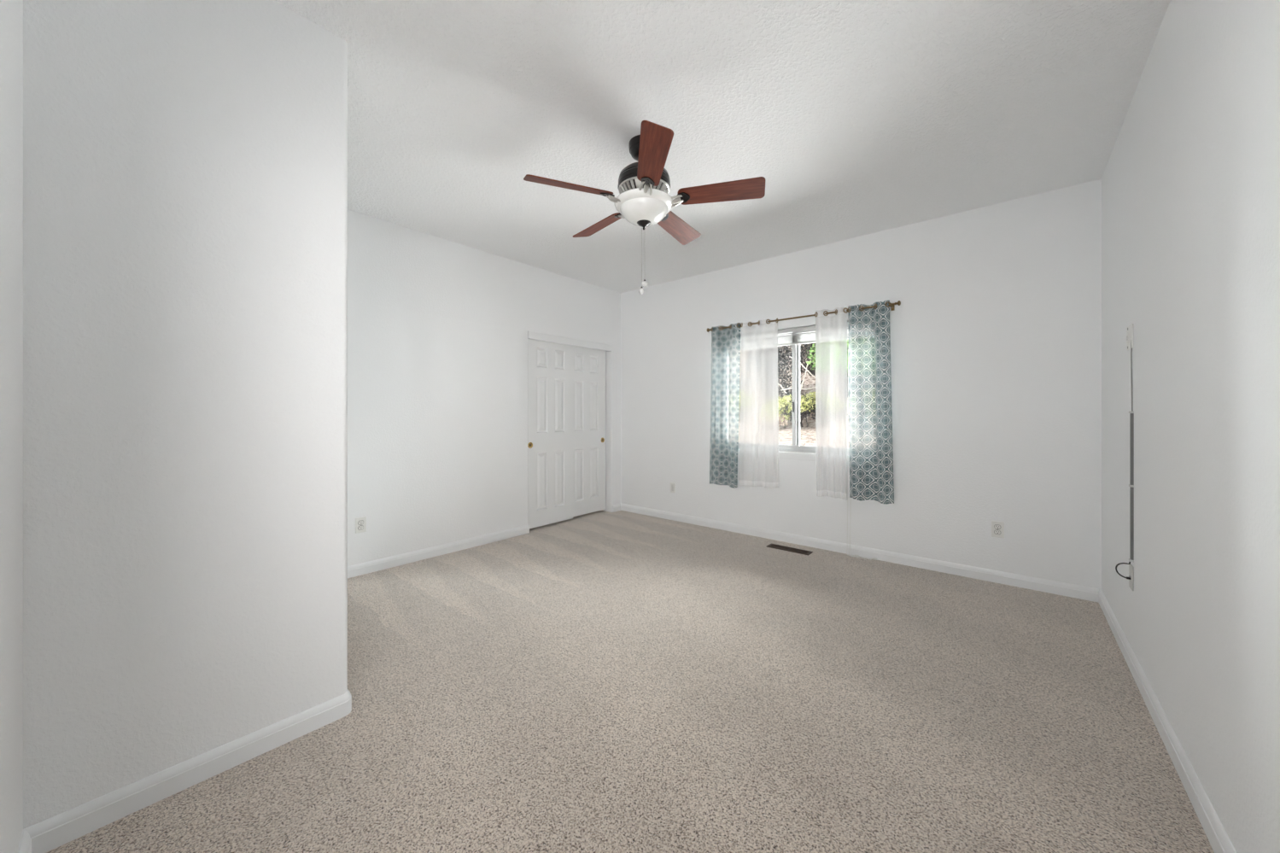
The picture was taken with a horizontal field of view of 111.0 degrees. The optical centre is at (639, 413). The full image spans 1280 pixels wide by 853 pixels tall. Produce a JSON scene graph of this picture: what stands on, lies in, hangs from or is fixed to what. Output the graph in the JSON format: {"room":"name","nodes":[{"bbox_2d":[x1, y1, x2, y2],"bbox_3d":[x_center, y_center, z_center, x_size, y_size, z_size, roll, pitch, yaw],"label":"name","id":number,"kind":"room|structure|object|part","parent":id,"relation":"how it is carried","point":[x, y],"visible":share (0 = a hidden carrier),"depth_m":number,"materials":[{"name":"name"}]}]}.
{"room":"empty bedroom","nodes":[
{"label":"empty bedroom","id":0,"kind":"room"},
{"bbox_2d":[0,0,23,852],"bbox_3d":[-0.778,-0.147,0.342,2.530,2.755,0.140,0,0,40],"label":"wall","id":1,"kind":"structure","parent":0,"point":[11,11],"depth_m":1.07,"materials":[{"name":"white paint"}]},
{"bbox_2d":[23,0,347,829],"bbox_3d":[-2.200,-0.147,2.052,1.850,2.755,0.920,0,0,40],"label":"wall","id":2,"kind":"structure","parent":0,"point":[185,161],"depth_m":1.44,"materials":[{"name":"white paint"}]},
{"bbox_2d":[17,689,351,852],"bbox_3d":[-1.042,1.188,1.177,1.110,0.084,0.795,0,0,40],"label":"baseboard","id":3,"kind":"structure","parent":2,"relation":"attached to","point":[49,834],"depth_m":1.42,"materials":[{"name":"white paint"}]},
{"bbox_2d":[347,209,620,566],"bbox_3d":[-1.425,-0.147,4.297,0.140,2.755,3.510,0,0,40],"label":"wall","id":4,"kind":"structure","parent":0,"point":[438,328],"depth_m":3.83,"materials":[{"name":"white paint"}]},
{"bbox_2d":[355,516,366,533],"bbox_3d":[-2.126,0.852,3.351,0.008,0.116,0.072,0,0,40],"label":"wall outlet","id":5,"kind":"object","parent":4,"relation":"attached to","point":[360,523],"visible":1,"depth_m":3.35,"materials":[{"name":"white plastic"}]},
{"bbox_2d":[347,525,529,578],"bbox_3d":[-1.183,1.188,3.173,1.680,0.084,2.106,0,0,40],"label":"baseboard","id":6,"kind":"structure","parent":4,"relation":"attached to","point":[382,564],"depth_m":3.75,"materials":[{"name":"white paint"}]},
{"bbox_2d":[527,338,572,528],"bbox_3d":[-0.975,0.205,4.790,0.038,1.990,0.625,0,0,40],"label":"door","id":7,"kind":"structure","parent":4,"relation":"in","point":[550,365],"depth_m":4.77,"materials":[{"name":"white paint"}]},
{"bbox_2d":[527,331,611,351],"bbox_3d":[-0.796,-0.805,5.029,0.129,0.075,1.227,0,0,40],"label":"trim","id":8,"kind":"structure","parent":4,"relation":"attached to","point":[534,336],"depth_m":4.91,"materials":[{"name":"white paint"}]},
{"bbox_2d":[572,345,605,516],"bbox_3d":[-0.646,0.205,5.261,0.038,1.990,0.640,0,0,40],"label":"door","id":9,"kind":"structure","parent":4,"relation":"in","point":[588,364],"depth_m":5.28,"materials":[{"name":"white paint"}]},
{"bbox_2d":[46,509,1214,852],"bbox_3d":[-0.642,1.290,2.301,5.130,0.120,5.830,0,0,40],"label":"floor","id":10,"kind":"structure","parent":0,"point":[600,681],"depth_m":1.74,"materials":[{"name":"beige carpet"}]},
{"bbox_2d":[766,543,812,555],"bbox_3d":[1.345,1.226,3.967,0.384,0.007,0.110,0,0,40],"label":"floor vent","id":11,"kind":"object","parent":10,"relation":"in","point":[772,546],"visible":1,"depth_m":3.96,"materials":[{"name":"brown metal"}]},
{"bbox_2d":[274,0,1170,293],"bbox_3d":[-0.642,-1.600,2.301,5.130,0.150,5.830,0,0,40],"label":"ceiling","id":12,"kind":"structure","parent":0,"point":[857,118],"depth_m":2.21,"materials":[{"name":"white paint"}]},
{"bbox_2d":[523,120,765,294],"bbox_3d":[0.021,-1.099,2.523,1.271,0.852,1.270,0,0,40],"label":"ceiling fan","id":13,"kind":"object","parent":12,"relation":"hanging from","point":[644,200],"visible":1,"depth_m":2.38,"materials":[{"name":"brown wood"}]},
{"bbox_3d":[-0.371,-1.201,2.325,0.465,0.006,0.146,0,17,-23],"label":"blade","id":14,"kind":"part","parent":13,"relation":"part of","materials":[{"name":"brown wood"}]},
{"bbox_3d":[-0.256,-1.201,2.814,0.146,0.006,0.465,-22,14,-38],"label":"blade","id":15,"kind":"part","parent":13,"relation":"part of","materials":[{"name":"brown wood"}]},
{"bbox_3d":[-0.181,-1.195,2.406,0.080,0.006,0.076,0,17,-23],"label":"mounting plate","id":16,"kind":"part","parent":13,"relation":"part of","materials":[{"name":"silver metal"}]},
{"bbox_3d":[0.009,-0.877,2.480,0.003,0.339,0.003,0,0,40],"label":"pull chain","id":17,"kind":"part","parent":13,"relation":"part of","materials":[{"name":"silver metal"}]},
{"bbox_3d":[0.023,-1.135,2.490,0.335,0.119,0.335,0,0,40],"label":"lamp shade","id":18,"kind":"part","parent":13,"relation":"part of","materials":[{"name":"white glass"}]},
{"bbox_3d":[0.040,-1.195,2.271,0.076,0.006,0.080,17,-1,-4],"label":"mounting plate","id":19,"kind":"part","parent":13,"relation":"part of","materials":[{"name":"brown metal"}]},
{"bbox_3d":[0.058,-1.201,2.064,0.146,0.006,0.465,17,-1,-4],"label":"blade","id":20,"kind":"part","parent":13,"relation":"part of","materials":[{"name":"brown wood"}]},
{"bbox_3d":[0.245,-1.201,2.855,0.146,0.006,0.465,-20,-10,30],"label":"blade","id":21,"kind":"part","parent":13,"relation":"part of","materials":[{"name":"brown wood"}]},
{"bbox_3d":[0.237,-1.195,2.438,0.080,0.006,0.076,0,-17,13],"label":"mounting plate","id":22,"kind":"part","parent":13,"relation":"part of","materials":[{"name":"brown metal"}]},
{"bbox_3d":[0.439,-1.201,2.392,0.465,0.006,0.146,0,-17,13],"label":"blade","id":23,"kind":"part","parent":13,"relation":"part of","materials":[{"name":"brown wood"}]},
{"bbox_2d":[620,178,1101,593],"bbox_3d":[1.192,-0.147,4.476,5.130,2.755,0.140,0,0,40],"label":"wall","id":24,"kind":"structure","parent":0,"point":[996,328],"depth_m":3.40,"materials":[{"name":"white paint"}]},
{"bbox_2d":[670,482,675,492],"bbox_3d":[0.376,0.857,5.067,0.072,0.116,0.008,0,0,40],"label":"wall outlet","id":25,"kind":"object","parent":24,"relation":"attached to","point":[672,484],"visible":1,"depth_m":5.07,"materials":[{"name":"white plastic"}]},
{"bbox_2d":[737,326,849,463],"bbox_3d":[1.465,-0.189,4.234,1.640,1.252,0.158,0,0,40],"label":"window","id":26,"kind":"structure","parent":24,"relation":"in","point":[795,451],"depth_m":4.22,"materials":[{"name":"grey plastic"}]},
{"bbox_3d":[1.227,-0.220,4.499,0.813,1.130,0.030,0,0,40],"label":"sash","id":27,"kind":"part","parent":26,"relation":"part of","materials":[{"name":"grey plastic"}]},
{"bbox_3d":[1.440,0.382,4.204,1.640,0.022,0.080,0,0,40],"label":"sill","id":28,"kind":"part","parent":26,"relation":"part of","materials":[{"name":"white paint"}]},
{"bbox_2d":[740,321,876,560],"bbox_3d":[1.414,0.211,4.173,1.564,2.036,0.125,0,0,40],"label":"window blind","id":29,"kind":"object","parent":26,"relation":"attached to","point":[804,338],"visible":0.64,"depth_m":4.14,"materials":[{"name":"grey plastic"}]},
{"bbox_3d":[1.445,-0.662,4.210,1.564,0.017,0.026,0,0,40],"label":"rail","id":30,"kind":"part","parent":29,"relation":"part of","materials":[{"name":"grey plastic"}]},
{"bbox_3d":[1.833,0.225,3.775,0.071,2.009,0.158,0,0,-22],"label":"lift cord","id":31,"kind":"part","parent":29,"relation":"part of","materials":[{"name":"white fabric"}]},
{"bbox_3d":[1.887,0.225,3.757,0.181,2.009,0.094,0,0,40],"label":"lift cord","id":32,"kind":"part","parent":29,"relation":"part of","materials":[{"name":"white fabric"}]},
{"bbox_3d":[1.766,-0.220,4.003,0.763,1.130,0.030,0,0,40],"label":"sash","id":33,"kind":"part","parent":26,"relation":"part of","materials":[{"name":"grey plastic"}]},
{"bbox_2d":[707,300,900,332],"bbox_3d":[1.421,-0.875,4.119,1.794,0.056,0.111,0,0,40],"label":"curtain rod","id":34,"kind":"object","parent":24,"relation":"attached to","point":[891,305],"visible":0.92,"depth_m":3.97,"materials":[{"name":"gold metal"}]},
{"bbox_2d":[709,322,741,488],"bbox_3d":[0.877,-0.078,4.529,0.360,1.664,0.074,0,0,40],"label":"patterned curtain","id":35,"kind":"object","parent":34,"relation":"hanging from","point":[725,342],"visible":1,"depth_m":4.56,"materials":[{"name":"blue fabric"}]},
{"bbox_2d":[738,317,778,488],"bbox_3d":[1.154,-0.088,4.301,0.422,1.640,0.067,0,0,40],"label":"sheer curtain","id":36,"kind":"object","parent":34,"relation":"hanging from","point":[758,458],"visible":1,"depth_m":4.28,"materials":[{"name":"white fabric"}]},
{"bbox_2d":[814,305,847,500],"bbox_3d":[1.677,-0.088,3.860,0.282,1.664,0.070,0,0,40],"label":"sheer curtain","id":37,"kind":"object","parent":34,"relation":"hanging from","point":[831,330],"visible":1,"depth_m":3.88,"materials":[{"name":"white fabric"}]},
{"bbox_2d":[847,299,894,503],"bbox_3d":[1.913,-0.090,3.658,0.350,1.656,0.077,0,0,40],"label":"patterned curtain","id":38,"kind":"object","parent":34,"relation":"hanging from","point":[870,413],"visible":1,"depth_m":3.68,"materials":[{"name":"blue fabric"}]},
{"bbox_2d":[612,503,1098,602],"bbox_3d":[1.324,1.188,4.171,4.225,0.084,0.157,0,0,40],"label":"baseboard","id":39,"kind":"structure","parent":24,"relation":"attached to","point":[1037,584],"depth_m":3.61,"materials":[{"name":"white paint"}]},
{"bbox_2d":[991,520,1004,537],"bbox_3d":[2.597,0.844,3.194,0.072,0.116,0.008,0,0,40],"label":"wall outlet","id":40,"kind":"object","parent":24,"relation":"attached to","point":[997,528],"visible":1,"depth_m":3.19,"materials":[{"name":"white plastic"}]},
{"bbox_2d":[993,529,1000,534],"bbox_3d":[2.596,0.864,3.193,0.039,0.032,0.002,0,0,40],"label":"socket","id":41,"kind":"object","parent":40,"relation":"attached to","point":[996,531],"depth_m":3.19,"materials":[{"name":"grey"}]},
{"bbox_2d":[993,524,1000,529],"bbox_3d":[2.596,0.825,3.193,0.039,0.032,0.002,0,0,40],"label":"socket","id":42,"kind":"object","parent":40,"relation":"attached to","point":[996,526],"depth_m":3.19,"materials":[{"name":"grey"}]},
{"bbox_2d":[1101,0,1279,852],"bbox_3d":[1.220,-0.147,0.639,0.140,2.755,5.690,0,0,40],"label":"wall","id":43,"kind":"structure","parent":0,"point":[1190,179],"depth_m":1.34,"materials":[{"name":"white paint"}]},
{"bbox_2d":[1126,323,1133,350],"bbox_3d":[2.406,-0.373,2.161,0.009,0.118,0.122,0,0,40],"label":"wall plate","id":44,"kind":"object","parent":43,"relation":"attached to","point":[1130,329],"visible":1,"depth_m":2.16,"materials":[{"name":"white plastic"}]},
{"bbox_2d":[1128,411,1133,562],"bbox_3d":[2.370,0.352,2.122,0.012,0.725,0.030,0,0,40],"label":"cable cover","id":45,"kind":"object","parent":43,"relation":"attached to","point":[1131,413],"visible":1,"depth_m":2.11,"materials":[{"name":"grey plastic"}]},
{"bbox_2d":[1115,561,1131,579],"bbox_3d":[2.372,0.754,2.152,0.021,0.110,0.062,0,0,-14],"label":"cable","id":46,"kind":"object","parent":45,"relation":"attached to","point":[1116,566],"visible":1,"depth_m":2.16,"materials":[{"name":"black plastic"}]},
{"bbox_2d":[1128,563,1133,590],"bbox_3d":[2.384,0.795,2.136,0.011,0.116,0.072,0,0,40],"label":"blank plate","id":47,"kind":"object","parent":43,"relation":"attached to","point":[1130,567],"visible":0.91,"depth_m":2.12,"materials":[{"name":"grey plastic"}]},
{"bbox_2d":[1130,342,1133,411],"bbox_3d":[2.372,-0.182,2.121,0.008,0.345,0.007,0,0,40],"label":"cable","id":48,"kind":"object","parent":43,"relation":"attached to","point":[1130,342],"visible":1,"depth_m":2.12,"materials":[{"name":"grey plastic"}]},
{"bbox_2d":[1098,589,1236,852],"bbox_3d":[1.612,1.188,1.224,0.015,0.084,4.290,0,0,40],"label":"baseboard","id":49,"kind":"structure","parent":43,"relation":"attached to","point":[1219,841],"depth_m":1.54,"materials":[{"name":"white paint"}]},
{"label":"outside","id":50,"kind":"structure","parent":0,"visible":0},
{"bbox_2d":[738,343,849,447],"bbox_3d":[6.257,-2.235,12.070,26.000,7.131,18.000,0,0,40],"label":"ground","id":51,"kind":"structure","parent":50,"point":[807,434],"depth_m":12.43,"materials":[{"name":"beige concrete"}]},
{"bbox_2d":[778,414,789,426],"bbox_3d":[3.652,0.235,12.572,1.236,0.520,0.777,0,0,40],"label":"dry bush","id":52,"kind":"object","parent":51,"relation":"on","point":[783,418],"visible":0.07,"depth_m":12.23,"materials":[{"name":"grey plant"}]},
{"bbox_2d":[777,344,815,399],"bbox_3d":[4.306,-1.450,13.646,2.129,2.718,2.029,0,0,17],"label":"bare shrub","id":53,"kind":"object","parent":51,"relation":"on","point":[787,351],"visible":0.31,"depth_m":13.70,"materials":[{"name":"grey plant"}]},
{"bbox_2d":[777,356,815,394],"bbox_3d":[4.673,-1.078,13.026,1.368,1.269,0.184,0,0,40],"label":"fallen branch","id":54,"kind":"object","parent":53,"relation":"on","point":[801,388],"visible":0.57,"depth_m":12.94,"materials":[{"name":"beige wood"}]},
{"bbox_2d":[778,390,815,427],"bbox_3d":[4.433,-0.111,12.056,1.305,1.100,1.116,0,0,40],"label":"shrub","id":55,"kind":"object","parent":51,"relation":"on","point":[803,413],"visible":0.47,"depth_m":12.00,"materials":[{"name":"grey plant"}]},
{"bbox_3d":[4.511,-0.043,11.894,0.426,0.965,0.621,0,0,9],"label":"stem","id":56,"kind":"part","parent":55,"relation":"part of","materials":[{"name":"plant"}]},
{"bbox_2d":[788,342,815,376],"bbox_3d":[5.610,-2.433,14.737,2.236,2.509,1.797,0,0,17],"label":"bare shrub","id":57,"kind":"object","parent":51,"relation":"on","point":[805,346],"visible":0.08,"depth_m":14.88,"materials":[{"name":"grey plant"}]},
{"bbox_2d":[804,391,815,407],"bbox_3d":[5.186,-0.273,12.495,1.168,0.716,1.046,0,0,40],"label":"shrub","id":58,"kind":"object","parent":51,"relation":"on","point":[809,393],"visible":0.03,"depth_m":12.40,"materials":[{"name":"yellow plant"}]},
{"bbox_2d":[791,338,848,380],"bbox_3d":[4.786,-1.732,10.675,2.761,4.696,3.084,0,0,-19],"label":"leafy tree","id":59,"kind":"object","parent":51,"relation":"on","point":[813,345],"visible":0.02,"depth_m":11.03,"materials":[{"name":"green plant"}]},
{"bbox_3d":[5.102,-2.023,10.454,2.343,2.419,1.920,0,0,40],"label":"crown","id":60,"kind":"part","parent":59,"relation":"part of","materials":[{"name":"green plant"}]},
{"bbox_2d":[812,380,848,397],"bbox_3d":[6.038,-1.832,12.733,2.032,3.017,2.626,0,0,32],"label":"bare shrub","id":61,"kind":"object","parent":51,"relation":"on","point":[815,381],"visible":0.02,"depth_m":12.79,"materials":[{"name":"grey plant"}]}
]}

